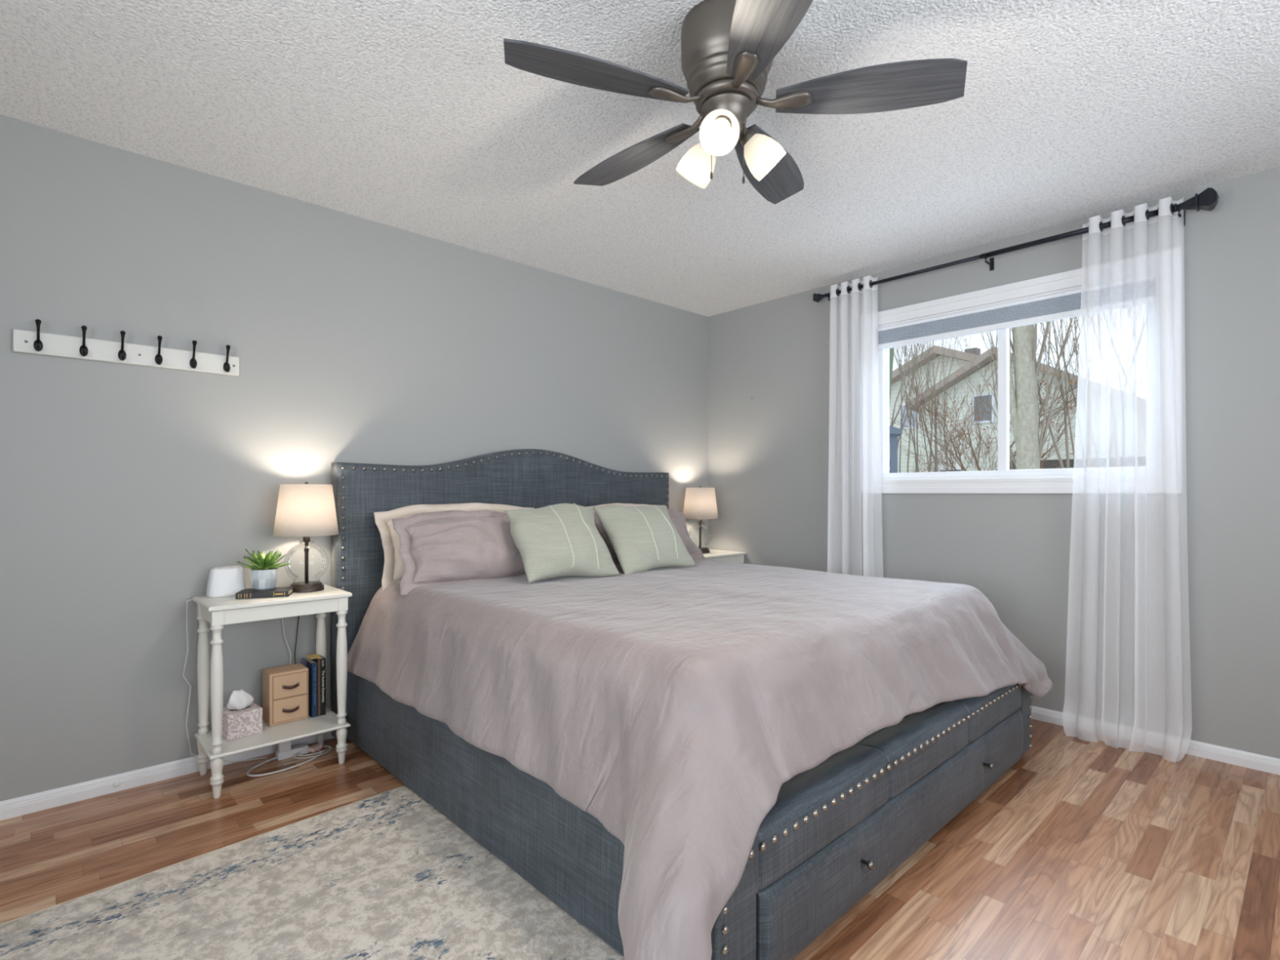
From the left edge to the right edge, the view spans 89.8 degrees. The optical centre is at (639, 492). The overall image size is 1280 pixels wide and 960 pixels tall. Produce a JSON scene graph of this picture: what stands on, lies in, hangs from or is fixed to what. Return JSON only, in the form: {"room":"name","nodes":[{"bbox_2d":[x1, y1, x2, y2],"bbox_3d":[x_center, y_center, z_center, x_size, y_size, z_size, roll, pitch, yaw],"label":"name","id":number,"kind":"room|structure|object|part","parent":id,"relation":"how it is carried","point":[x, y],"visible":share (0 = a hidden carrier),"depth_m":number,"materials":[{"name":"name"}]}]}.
{"room":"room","nodes":[
{"label":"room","id":0,"kind":"room"},
{"bbox_2d":[0,114,707,801],"bbox_3d":[-1.227,-0.090,3.221,4.940,2.440,0.100,0,0,-43],"label":"wall","id":1,"kind":"structure","parent":0,"point":[354,339],"depth_m":2.63,"materials":[{"name":"grey paint"}]},
{"bbox_2d":[113,781,120,786],"bbox_3d":[-1.976,1.100,2.427,0.022,0.022,0.004,0,0,-43],"label":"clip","id":2,"kind":"object","parent":1,"relation":"attached to","point":[116,784],"visible":1,"depth_m":2.42,"materials":[{"name":"white plastic"}]},
{"bbox_2d":[13,319,239,376],"bbox_3d":[-1.923,-0.551,2.457,0.682,0.118,0.061,0,0,-43],"label":"hook rail","id":3,"kind":"object","parent":1,"relation":"attached to","point":[37,342],"visible":1,"depth_m":2.43,"materials":[{"name":"white wood"}]},
{"bbox_2d":[0,731,334,820],"bbox_3d":[-1.202,1.099,3.166,4.700,0.061,0.014,0,0,-43],"label":"baseboard","id":4,"kind":"structure","parent":1,"relation":"attached to","point":[10,808],"depth_m":2.42,"materials":[{"name":"white wood"}]},
{"bbox_2d":[182,595,266,762],"bbox_3d":[-1.706,0.770,2.647,0.291,0.707,0.031,0,0,-37],"label":"cord","id":5,"kind":"object","parent":1,"relation":"attached to","point":[202,596],"visible":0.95,"depth_m":2.57,"materials":[{"name":"white plastic"}]},
{"bbox_2d":[0,0,1279,316],"bbox_3d":[0.279,-1.370,1.618,4.940,0.120,4.500,0,0,-43],"label":"ceiling","id":6,"kind":"structure","parent":0,"point":[408,115],"depth_m":2.23,"materials":[{"name":"white paint"}]},
{"bbox_2d":[503,0,967,204],"bbox_3d":[0.211,-1.082,1.841,1.209,0.456,1.180,0,0,-43],"label":"ceiling fan","id":7,"kind":"object","parent":6,"relation":"hanging from","point":[729,48],"visible":1,"depth_m":1.73,"materials":[{"name":"grey wood"}]},
{"bbox_3d":[-0.113,-1.088,1.671,0.499,0.036,0.158,0,0,-22],"label":"blade","id":8,"kind":"part","parent":7,"relation":"part of","materials":[{"name":"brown wood"}]},
{"bbox_3d":[-0.019,-1.088,2.091,0.158,0.036,0.499,0,0,-43],"label":"blade","id":9,"kind":"part","parent":7,"relation":"part of","materials":[{"name":"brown wood"}]},
{"bbox_3d":[0.102,-1.089,1.756,0.157,0.034,0.061,0,0,-22],"label":"blade arm","id":10,"kind":"part","parent":7,"relation":"part of","materials":[{"name":"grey metal"}]},
{"bbox_3d":[0.140,-1.089,1.924,0.061,0.034,0.157,0,0,-43],"label":"blade arm","id":11,"kind":"part","parent":7,"relation":"part of","materials":[{"name":"grey metal"}]},
{"bbox_3d":[0.168,-0.959,1.894,0.106,0.121,0.122,0,0,-43],"label":"lamp shade","id":12,"kind":"part","parent":7,"relation":"part of","materials":[{"name":"white glass"}]},
{"bbox_3d":[0.198,-0.945,1.782,0.008,0.151,0.008,0,0,-43],"label":"pull chain","id":13,"kind":"part","parent":7,"relation":"part of","materials":[{"name":"brown metal"}]},
{"bbox_3d":[0.214,-0.959,1.699,0.120,0.121,0.111,0,0,-43],"label":"lamp shade","id":14,"kind":"part","parent":7,"relation":"part of","materials":[{"name":"white glass"}]},
{"bbox_3d":[0.215,-0.969,1.714,0.052,0.052,0.052,0,0,-43],"label":"bulb","id":15,"kind":"part","parent":7,"relation":"part of","materials":[{"name":"white glass"}]},
{"bbox_3d":[0.286,-0.937,1.775,0.008,0.166,0.008,0,0,-43],"label":"pull chain","id":16,"kind":"part","parent":7,"relation":"part of","materials":[{"name":"brown metal"}]},
{"bbox_3d":[0.320,-1.089,1.946,0.061,0.034,0.157,0,0,29],"label":"blade arm","id":17,"kind":"part","parent":7,"relation":"part of","materials":[{"name":"grey metal"}]},
{"bbox_3d":[0.263,-1.089,1.659,0.061,0.034,0.157,0,0,-7],"label":"blade arm","id":18,"kind":"part","parent":7,"relation":"part of","materials":[{"name":"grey metal"}]},
{"bbox_3d":[0.360,-0.959,1.836,0.120,0.121,0.111,0,0,-43],"label":"lamp shade","id":19,"kind":"part","parent":7,"relation":"part of","materials":[{"name":"white glass"}]},
{"bbox_3d":[0.431,-1.088,2.148,0.158,0.036,0.499,0,0,29],"label":"blade","id":20,"kind":"part","parent":7,"relation":"part of","materials":[{"name":"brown wood"}]},
{"bbox_3d":[0.293,-1.088,1.430,0.158,0.036,0.499,0,0,-7],"label":"blade","id":21,"kind":"part","parent":7,"relation":"part of","materials":[{"name":"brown wood"}]},
{"bbox_3d":[0.395,-1.089,1.781,0.157,0.034,0.061,0,0,11],"label":"blade arm","id":22,"kind":"part","parent":7,"relation":"part of","materials":[{"name":"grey metal"}]},
{"bbox_3d":[0.622,-1.088,1.736,0.499,0.036,0.158,0,0,11],"label":"blade","id":23,"kind":"part","parent":7,"relation":"part of","materials":[{"name":"grey wood"}]},
{"bbox_2d":[0,718,1279,959],"bbox_3d":[0.279,1.190,1.618,4.940,0.120,4.500,0,0,-43],"label":"floor","id":24,"kind":"structure","parent":0,"point":[1080,850],"depth_m":2.03,"materials":[{"name":"laminate"}]},
{"bbox_2d":[192,584,351,799],"bbox_3d":[-1.498,0.773,2.630,0.504,0.713,0.330,0,0,-43],"label":"nightstand","id":25,"kind":"object","parent":24,"relation":"on","point":[212,746],"visible":0.9,"depth_m":2.56,"materials":[{"name":"white paint"}]},
{"bbox_3d":[-1.751,0.783,2.576,0.044,0.694,0.044,0,0,-43],"label":"leg","id":26,"kind":"part","parent":25,"relation":"part of","materials":[{"name":"white paint"}]},
{"bbox_3d":[-1.568,0.783,2.381,0.044,0.694,0.044,0,0,-43],"label":"leg","id":27,"kind":"part","parent":25,"relation":"part of","materials":[{"name":"white paint"}]},
{"bbox_2d":[206,565,245,597],"bbox_3d":[-1.677,0.357,2.606,0.135,0.118,0.082,0,0,-43],"label":"machine","id":28,"kind":"object","parent":25,"relation":"on","point":[225,580],"visible":0.9,"depth_m":2.57,"materials":[{"name":"white plastic"}]},
{"bbox_2d":[222,688,262,740],"bbox_3d":[-1.607,0.876,2.583,0.124,0.176,0.124,0,0,41],"label":"tissue box","id":29,"kind":"object","parent":25,"relation":"on","point":[242,717],"visible":0.98,"depth_m":2.55,"materials":[{"name":"pink cardboard"}]},
{"bbox_2d":[235,586,293,599],"bbox_3d":[-1.519,0.405,2.607,0.184,0.022,0.130,0,0,-19],"label":"book","id":30,"kind":"object","parent":25,"relation":"on","point":[278,591],"visible":0.99,"depth_m":2.56,"materials":[{"name":"black paper"}]},
{"bbox_2d":[237,549,290,590],"bbox_3d":[-1.537,0.310,2.629,0.171,0.166,0.179,0,0,22],"label":"potted succulent","id":31,"kind":"object","parent":30,"relation":"on","point":[264,573],"visible":1,"depth_m":2.60,"materials":[{"name":"green plant"}]},
{"bbox_2d":[250,568,278,590],"bbox_3d":[-1.537,0.352,2.628,0.101,0.082,0.098,0,0,-43],"label":"pot","id":32,"kind":"object","parent":31,"relation":"on","point":[261,579],"depth_m":2.59,"materials":[{"name":"ceramic"}]},
{"bbox_2d":[194,706,350,759],"bbox_3d":[-1.498,0.973,2.630,0.494,0.015,0.320,0,0,-43],"label":"shelf","id":33,"kind":"object","parent":25,"relation":"attached to","point":[302,728],"depth_m":2.56,"materials":[{"name":"white paint"}]},
{"bbox_2d":[262,662,308,726],"bbox_3d":[-1.506,0.857,2.734,0.150,0.215,0.139,0,0,-43],"label":"drawer box","id":34,"kind":"object","parent":25,"relation":"on","point":[286,687],"visible":1,"depth_m":2.69,"materials":[{"name":"beige wood"}]},
{"bbox_3d":[-1.469,0.808,2.699,0.129,0.092,0.006,0,0,-43],"label":"drawer","id":35,"kind":"part","parent":34,"relation":"part of","materials":[{"name":"beige"}]},
{"bbox_3d":[-1.469,0.906,2.699,0.129,0.092,0.006,0,0,-43],"label":"drawer","id":36,"kind":"part","parent":34,"relation":"part of","materials":[{"name":"beige"}]},
{"bbox_3d":[-1.460,0.810,2.690,0.064,0.019,0.014,0,0,-43],"label":"handle","id":37,"kind":"part","parent":34,"relation":"part of","materials":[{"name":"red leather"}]},
{"bbox_3d":[-1.460,0.908,2.690,0.064,0.019,0.014,0,0,-43],"label":"handle","id":38,"kind":"part","parent":34,"relation":"part of","materials":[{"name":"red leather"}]},
{"bbox_2d":[281,617,291,664],"bbox_3d":[-1.536,0.740,2.798,0.039,0.599,0.062,0,0,-38],"label":"cord","id":39,"kind":"object","parent":25,"relation":"hanging from","point":[282,618],"visible":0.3,"depth_m":2.82,"materials":[{"name":"white plastic"}]},
{"bbox_2d":[294,615,299,663],"bbox_3d":[-1.503,0.755,2.830,0.022,0.631,0.061,0,0,-43],"label":"lamp cord","id":40,"kind":"object","parent":25,"relation":"hanging from","point":[298,615],"visible":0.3,"depth_m":2.85,"materials":[{"name":"black plastic"}]},
{"bbox_2d":[301,657,306,666],"bbox_3d":[-1.475,0.847,2.820,0.008,0.235,0.055,0,0,-43],"label":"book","id":41,"kind":"object","parent":25,"relation":"on","point":[304,661],"visible":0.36,"depth_m":2.81,"materials":[{"name":"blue paper"}]},
{"bbox_2d":[272,481,338,592],"bbox_3d":[-1.425,0.184,2.747,0.250,0.464,0.250,0,0,-43],"label":"table lamp","id":42,"kind":"object","parent":25,"relation":"on","point":[306,510],"visible":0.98,"depth_m":2.66,"materials":[{"name":"white fabric"}]},
{"bbox_3d":[-1.425,0.072,2.747,0.250,0.215,0.250,0,0,-43],"label":"lamp shade","id":43,"kind":"part","parent":42,"relation":"part of","materials":[{"name":"fabric"}]},
{"bbox_3d":[-1.425,0.281,2.747,0.028,0.211,0.028,0,0,-43],"label":"stem","id":44,"kind":"part","parent":42,"relation":"part of","materials":[{"name":"brown metal"}]},
{"bbox_2d":[305,657,317,717],"bbox_3d":[-1.440,0.849,2.808,0.024,0.232,0.121,0,0,-43],"label":"book","id":45,"kind":"object","parent":25,"relation":"on","point":[312,664],"visible":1,"depth_m":2.77,"materials":[{"name":"blue paper"}]},
{"bbox_2d":[311,654,325,715],"bbox_3d":[-1.406,0.842,2.812,0.031,0.245,0.081,0,0,-43],"label":"book","id":46,"kind":"object","parent":25,"relation":"on","point":[321,661],"visible":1,"depth_m":2.78,"materials":[{"name":"black paper"}]},
{"bbox_2d":[306,653,321,658],"bbox_3d":[-1.431,0.717,2.816,0.043,0.004,0.070,0,0,-43],"label":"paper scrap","id":47,"kind":"object","parent":46,"relation":"on","point":[313,655],"visible":1,"depth_m":2.80,"materials":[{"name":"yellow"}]},
{"bbox_3d":[-1.429,0.783,2.879,0.044,0.694,0.044,0,0,-43],"label":"leg","id":48,"kind":"part","parent":25,"relation":"part of","materials":[{"name":"white paint"}]},
{"bbox_3d":[-1.246,0.783,2.684,0.044,0.694,0.044,0,0,-43],"label":"leg","id":49,"kind":"part","parent":25,"relation":"part of","materials":[{"name":"white paint"}]},
{"bbox_2d":[246,749,322,776],"bbox_3d":[-1.482,1.122,2.687,0.296,0.015,0.171,0,0,-43],"label":"extension cord","id":50,"kind":"object","parent":24,"relation":"on","point":[319,750],"visible":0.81,"depth_m":2.63,"materials":[{"name":"white plastic"}]},
{"bbox_2d":[275,741,308,760],"bbox_3d":[-1.494,1.087,2.761,0.120,0.084,0.045,0,0,-43],"label":"power strip","id":51,"kind":"object","parent":24,"relation":"on","point":[284,751],"visible":0.73,"depth_m":2.73,"materials":[{"name":"white plastic"}]},
{"bbox_2d":[292,745,331,758],"bbox_3d":[-1.411,1.115,2.767,0.154,0.007,0.114,0,0,-43],"label":"charging cable","id":52,"kind":"object","parent":24,"relation":"on","point":[330,747],"visible":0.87,"depth_m":2.73,"materials":[{"name":"white plastic"}]},
{"bbox_2d":[307,743,322,751],"bbox_3d":[-1.402,1.101,2.774,0.030,0.018,0.052,0,0,18],"label":"plug","id":53,"kind":"object","parent":52,"relation":"on","point":[316,747],"visible":1,"depth_m":2.76,"materials":[{"name":"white plastic"}]},
{"bbox_2d":[0,784,624,959],"bbox_3d":[-0.581,1.124,1.032,2.457,0.011,1.654,0,0,44],"label":"area rug","id":54,"kind":"object","parent":24,"relation":"on","point":[387,875],"visible":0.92,"depth_m":1.74,"materials":[{"name":"beige fabric"}]},
{"bbox_2d":[331,448,1033,959],"bbox_3d":[0.150,0.442,2.843,2.140,1.377,2.297,0,0,-43],"label":"bed","id":55,"kind":"object","parent":24,"relation":"on","point":[833,831],"visible":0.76,"depth_m":2.00,"materials":[{"name":"fabric"}]},
{"bbox_3d":[-0.570,0.928,2.154,0.078,0.366,2.144,0,0,-43],"label":"rail","id":56,"kind":"part","parent":55,"relation":"part of","materials":[{"name":"fabric"}]},
{"bbox_3d":[-0.607,0.432,3.649,2.140,1.357,0.085,0,0,-43],"label":"headboard","id":57,"kind":"part","parent":55,"relation":"part of","materials":[{"name":"fabric"}]},
{"bbox_3d":[0.178,0.990,1.407,0.140,0.211,0.089,0,0,-43],"label":"corner post","id":58,"kind":"part","parent":55,"relation":"part of","materials":[{"name":"fabric"}]},
{"bbox_2d":[791,713,911,778],"bbox_3d":[0.142,0.656,2.871,1.915,0.423,2.045,0,0,-43],"label":"mattress","id":59,"kind":"object","parent":55,"relation":"on","point":[877,731],"visible":0.02,"depth_m":2.00,"materials":[{"name":"fabric"}]},
{"bbox_2d":[346,557,1052,959],"bbox_3d":[0.204,0.683,2.739,2.452,0.586,2.197,0,0,-43],"label":"duvet","id":60,"kind":"object","parent":59,"relation":"on","point":[673,707],"visible":0.9,"depth_m":1.83,"materials":[{"name":"fabric"}]},
{"bbox_2d":[373,502,533,591],"bbox_3d":[-0.871,0.252,3.179,0.836,0.404,0.196,0,0,-43],"label":"bed pillow","id":61,"kind":"object","parent":60,"relation":"on","point":[393,571],"visible":0.18,"depth_m":2.96,"materials":[{"name":"beige fabric"}]},
{"bbox_2d":[386,514,414,580],"bbox_3d":[-0.871,0.253,3.179,0.746,0.316,0.196,0,0,-43],"label":"pillow","id":62,"kind":"object","parent":61,"relation":"on","point":[395,565],"depth_m":2.94,"materials":[{"name":"beige fabric"}]},
{"bbox_2d":[391,510,526,595],"bbox_3d":[-0.745,0.260,3.015,0.808,0.356,0.256,0,0,-39],"label":"pillow sham","id":63,"kind":"object","parent":60,"relation":"on","point":[447,546],"visible":0.68,"depth_m":2.87,"materials":[{"name":"fabric"}]},
{"bbox_2d":[405,516,525,582],"bbox_3d":[-0.744,0.259,3.012,0.722,0.290,0.267,0,0,-43],"label":"pillow","id":64,"kind":"object","parent":63,"relation":"on","point":[439,549],"depth_m":2.87,"materials":[{"name":"fabric"}]},
{"bbox_2d":[504,502,620,582],"bbox_3d":[-0.368,0.223,3.040,0.490,0.343,0.288,0,0,-37],"label":"throw cushion","id":65,"kind":"object","parent":60,"relation":"on","point":[558,540],"visible":1,"depth_m":2.95,"materials":[{"name":"green fabric"}]},
{"bbox_2d":[586,502,666,550],"bbox_3d":[-0.080,0.246,3.920,0.799,0.368,0.196,0,0,-43],"label":"bed pillow","id":66,"kind":"object","parent":60,"relation":"on","point":[621,504],"visible":0.02,"depth_m":3.93,"materials":[{"name":"beige fabric"}]},
{"bbox_2d":[592,504,696,573],"bbox_3d":[0.029,0.234,3.399,0.508,0.346,0.294,0,0,-43],"label":"throw cushion","id":67,"kind":"object","parent":60,"relation":"on","point":[643,538],"visible":0.99,"depth_m":3.30,"materials":[{"name":"green fabric"}]},
{"bbox_2d":[593,508,704,567],"bbox_3d":[0.064,0.252,3.763,0.800,0.348,0.234,0,0,-43],"label":"pillow sham","id":68,"kind":"object","parent":60,"relation":"on","point":[677,518],"visible":0.27,"depth_m":3.88,"materials":[{"name":"fabric"}]},
{"bbox_2d":[616,513,697,564],"bbox_3d":[0.064,0.252,3.763,0.717,0.284,0.234,0,0,-43],"label":"pillow","id":69,"kind":"object","parent":68,"relation":"on","point":[678,520],"depth_m":3.91,"materials":[{"name":"fabric"}]},
{"bbox_3d":[0.611,0.995,1.725,0.025,0.025,0.036,0,0,-43],"label":"knob","id":70,"kind":"part","parent":55,"relation":"part of","materials":[{"name":"silver metal"}]},
{"bbox_3d":[0.887,0.814,2.076,2.090,0.147,0.105,0,0,-43],"label":"footboard","id":71,"kind":"part","parent":55,"relation":"part of","materials":[{"name":"fabric"}]},
{"bbox_3d":[0.905,0.996,2.070,1.803,0.208,0.086,0,0,-43],"label":"drawer","id":72,"kind":"part","parent":55,"relation":"part of","materials":[{"name":"fabric"}]},
{"bbox_3d":[1.273,0.995,2.346,0.025,0.025,0.036,0,0,-43],"label":"knob","id":73,"kind":"part","parent":55,"relation":"part of","materials":[{"name":"silver metal"}]},
{"bbox_3d":[1.605,0.990,2.746,0.127,0.211,0.089,0,0,-43],"label":"corner post","id":74,"kind":"part","parent":55,"relation":"part of","materials":[{"name":"fabric"}]},
{"bbox_2d":[702,549,746,563],"bbox_3d":[0.452,0.773,4.461,0.504,0.713,0.330,0,0,-43],"label":"nightstand","id":75,"kind":"object","parent":24,"relation":"on","point":[726,556],"visible":0.02,"depth_m":4.43,"materials":[{"name":"white paint"}]},
{"bbox_2d":[683,485,718,553],"bbox_3d":[0.420,0.184,4.480,0.250,0.464,0.250,0,0,-43],"label":"table lamp","id":76,"kind":"object","parent":75,"relation":"on","point":[700,503],"visible":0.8,"depth_m":4.39,"materials":[{"name":"white fabric"}]},
{"bbox_3d":[0.420,0.281,4.480,0.028,0.211,0.028,0,0,-43],"label":"stem","id":77,"kind":"part","parent":76,"relation":"part of","materials":[{"name":"brown metal"}]},
{"bbox_3d":[0.420,0.072,4.480,0.250,0.215,0.250,0,0,-43],"label":"lamp shade","id":78,"kind":"part","parent":76,"relation":"part of","materials":[{"name":"fabric"}]},
{"bbox_3d":[0.704,0.783,4.515,0.044,0.694,0.044,0,0,-43],"label":"leg","id":79,"kind":"part","parent":75,"relation":"part of","materials":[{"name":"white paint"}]},
{"bbox_2d":[707,166,1279,759],"bbox_3d":[2.063,-0.090,3.224,0.140,2.440,4.400,0,0,-43],"label":"wall","id":80,"kind":"structure","parent":0,"point":[768,451],"depth_m":3.15,"materials":[{"name":"grey paint"}]},
{"bbox_2d":[878,268,1081,493],"bbox_3d":[1.896,-0.532,3.386,0.159,1.075,1.495,0,0,-43],"label":"window","id":81,"kind":"structure","parent":80,"relation":"in","point":[1003,480],"depth_m":3.37,"materials":[{"name":"white plastic"}]},
{"bbox_3d":[1.706,-0.528,3.624,0.023,0.863,0.667,0,0,-43],"label":"sash","id":82,"kind":"part","parent":81,"relation":"part of","materials":[{"name":"white plastic"}]},
{"bbox_3d":[1.904,-0.532,3.394,0.080,0.891,1.311,0,0,-43],"label":"frame","id":83,"kind":"part","parent":81,"relation":"part of","materials":[{"name":"white plastic"}]},
{"bbox_2d":[878,288,1080,350],"bbox_3d":[1.865,-0.914,3.357,0.032,0.126,1.307,0,0,-43],"label":"pleated shade","id":84,"kind":"object","parent":81,"relation":"attached to","point":[1066,304],"visible":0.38,"depth_m":3.39,"materials":[{"name":"grey fabric"}]},
{"bbox_3d":[1.864,-0.866,3.356,0.030,0.029,1.303,0,0,-43],"label":"rail","id":85,"kind":"part","parent":84,"relation":"part of","materials":[{"name":"white plastic"}]},
{"bbox_3d":[2.115,-0.528,3.158,0.045,0.863,0.642,0,0,-43],"label":"sash","id":86,"kind":"part","parent":81,"relation":"part of","materials":[{"name":"white plastic"}]},
{"bbox_2d":[813,187,1218,302],"bbox_3d":[1.755,-1.208,3.353,0.132,0.092,1.892,0,0,-43],"label":"curtain rod","id":87,"kind":"object","parent":80,"relation":"attached to","point":[1207,200],"visible":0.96,"depth_m":3.06,"materials":[{"name":"grey metal"}]},
{"bbox_2d":[826,275,883,577],"bbox_3d":[1.268,-0.070,3.789,0.116,2.392,0.412,0,0,-43],"label":"sheer curtain","id":88,"kind":"object","parent":87,"relation":"hanging from","point":[855,521],"visible":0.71,"depth_m":3.80,"materials":[{"name":"white fabric"}]},
{"bbox_3d":[1.714,-1.217,3.355,0.025,0.025,1.670,0,0,-43],"label":"rod","id":89,"kind":"part","parent":87,"relation":"part of","materials":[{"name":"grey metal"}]},
{"bbox_2d":[1062,196,1191,762],"bbox_3d":[2.148,-0.070,2.851,0.125,2.392,0.459,0,0,-43],"label":"sheer curtain","id":90,"kind":"object","parent":87,"relation":"hanging from","point":[1128,672],"visible":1,"depth_m":2.86,"materials":[{"name":"white fabric"}]},
{"bbox_2d":[1031,706,1279,774],"bbox_3d":[1.978,1.099,3.203,0.014,0.061,4.286,0,0,-43],"label":"baseboard","id":91,"kind":"structure","parent":80,"relation":"attached to","point":[1216,753],"depth_m":2.70,"materials":[{"name":"white wood"}]},
{"label":"outside","id":92,"kind":"structure","parent":0,"visible":0},
{"bbox_3d":[19.062,1.980,29.064,59.700,0.100,70.000,0,0,-43],"label":"ground","id":93,"kind":"structure","parent":92,"visible":0},
{"bbox_2d":[888,425,902,472],"bbox_3d":[2.716,0.330,10.226,2.400,3.200,2.500,0,0,15],"label":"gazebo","id":94,"kind":"object","parent":93,"relation":"on","point":[894,432],"visible":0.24,"depth_m":8.81,"materials":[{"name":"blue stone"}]},
{"bbox_3d":[3.497,0.620,8.856,0.090,2.620,0.090,0,0,15],"label":"post","id":95,"kind":"part","parent":94,"relation":"part of","materials":[{"name":"blue wood"}]},
{"bbox_2d":[888,337,958,466],"bbox_3d":[3.762,-1.175,8.666,1.371,6.214,1.626,0,0,20],"label":"bare tree","id":96,"kind":"object","parent":93,"relation":"on","point":[891,350],"visible":0.16,"depth_m":9.22,"materials":[{"name":"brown plant"}]},
{"bbox_2d":[893,337,957,472],"bbox_3d":[4.272,-2.718,10.045,1.882,5.900,1.238,0,0,-1],"label":"bare tree","id":97,"kind":"object","parent":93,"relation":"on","point":[900,364],"visible":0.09,"depth_m":9.80,"materials":[{"name":"brown plant"}]},
{"bbox_2d":[901,336,961,472],"bbox_3d":[4.766,-2.407,10.483,1.306,5.080,1.638,0,0,-43],"label":"bare tree","id":98,"kind":"object","parent":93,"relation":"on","point":[922,344],"visible":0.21,"depth_m":10.36,"materials":[{"name":"brown plant"}]},
{"bbox_2d":[888,345,1077,472],"bbox_3d":[10.031,-0.980,18.594,7.800,5.820,9.500,0,0,-43],"label":"house","id":99,"kind":"structure","parent":93,"relation":"on","point":[981,359],"depth_m":15.71,"materials":[{"name":"beige"}]},
{"bbox_3d":[7.459,-2.120,17.791,0.010,0.620,0.470,0,0,-43],"label":"pane","id":100,"kind":"part","parent":99,"relation":"part of","materials":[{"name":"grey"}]},
{"bbox_2d":[964,347,980,355],"bbox_3d":[8.965,-3.670,17.319,0.300,0.400,0.300,0,0,-43],"label":"roof vent","id":101,"kind":"object","parent":99,"relation":"attached to","point":[975,350],"depth_m":17.19,"materials":[{"name":"grey"}]},
{"bbox_3d":[8.214,-2.020,15.380,0.010,0.620,0.420,0,0,-43],"label":"pane","id":102,"kind":"part","parent":99,"relation":"part of","materials":[{"name":"grey glass"}]},
{"bbox_2d":[890,328,1079,471],"bbox_3d":[4.925,-0.194,8.869,1.562,4.248,3.174,0,0,-27],"label":"bush","id":103,"kind":"object","parent":93,"relation":"on","point":[962,466],"visible":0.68,"depth_m":9.05,"materials":[{"name":"brown plant"}]},
{"bbox_2d":[908,384,1075,472],"bbox_3d":[5.753,-0.460,10.266,1.834,2.597,3.115,0,0,-43],"label":"bush","id":104,"kind":"object","parent":93,"relation":"on","point":[988,412],"visible":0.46,"depth_m":10.39,"materials":[{"name":"brown plant"}]},
{"bbox_2d":[954,316,1079,469],"bbox_3d":[4.879,-1.786,7.946,1.606,7.432,2.494,0,0,-43],"label":"bare tree","id":105,"kind":"object","parent":93,"relation":"on","point":[1025,414],"visible":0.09,"depth_m":7.78,"materials":[{"name":"grey plant"}]},
{"bbox_2d":[987,315,1079,470],"bbox_3d":[5.237,-2.539,7.992,1.775,5.540,2.883,0,0,-43],"label":"bare tree","id":106,"kind":"object","parent":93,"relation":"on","point":[1075,328],"visible":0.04,"depth_m":8.09,"materials":[{"name":"brown plant"}]},
{"bbox_2d":[1009,458,1074,470],"bbox_3d":[9.263,0.660,11.597,2.100,2.540,4.350,0,0,-43],"label":"fence","id":107,"kind":"object","parent":93,"relation":"on","point":[1051,462],"visible":0.02,"depth_m":11.84,"materials":[{"name":"white"}]},
{"bbox_2d":[1010,316,1079,468],"bbox_3d":[5.696,-2.433,7.499,1.903,5.335,3.164,0,0,-43],"label":"bare tree","id":108,"kind":"object","parent":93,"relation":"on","point":[1041,323],"visible":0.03,"depth_m":7.97,"materials":[{"name":"brown plant"}]}
]}

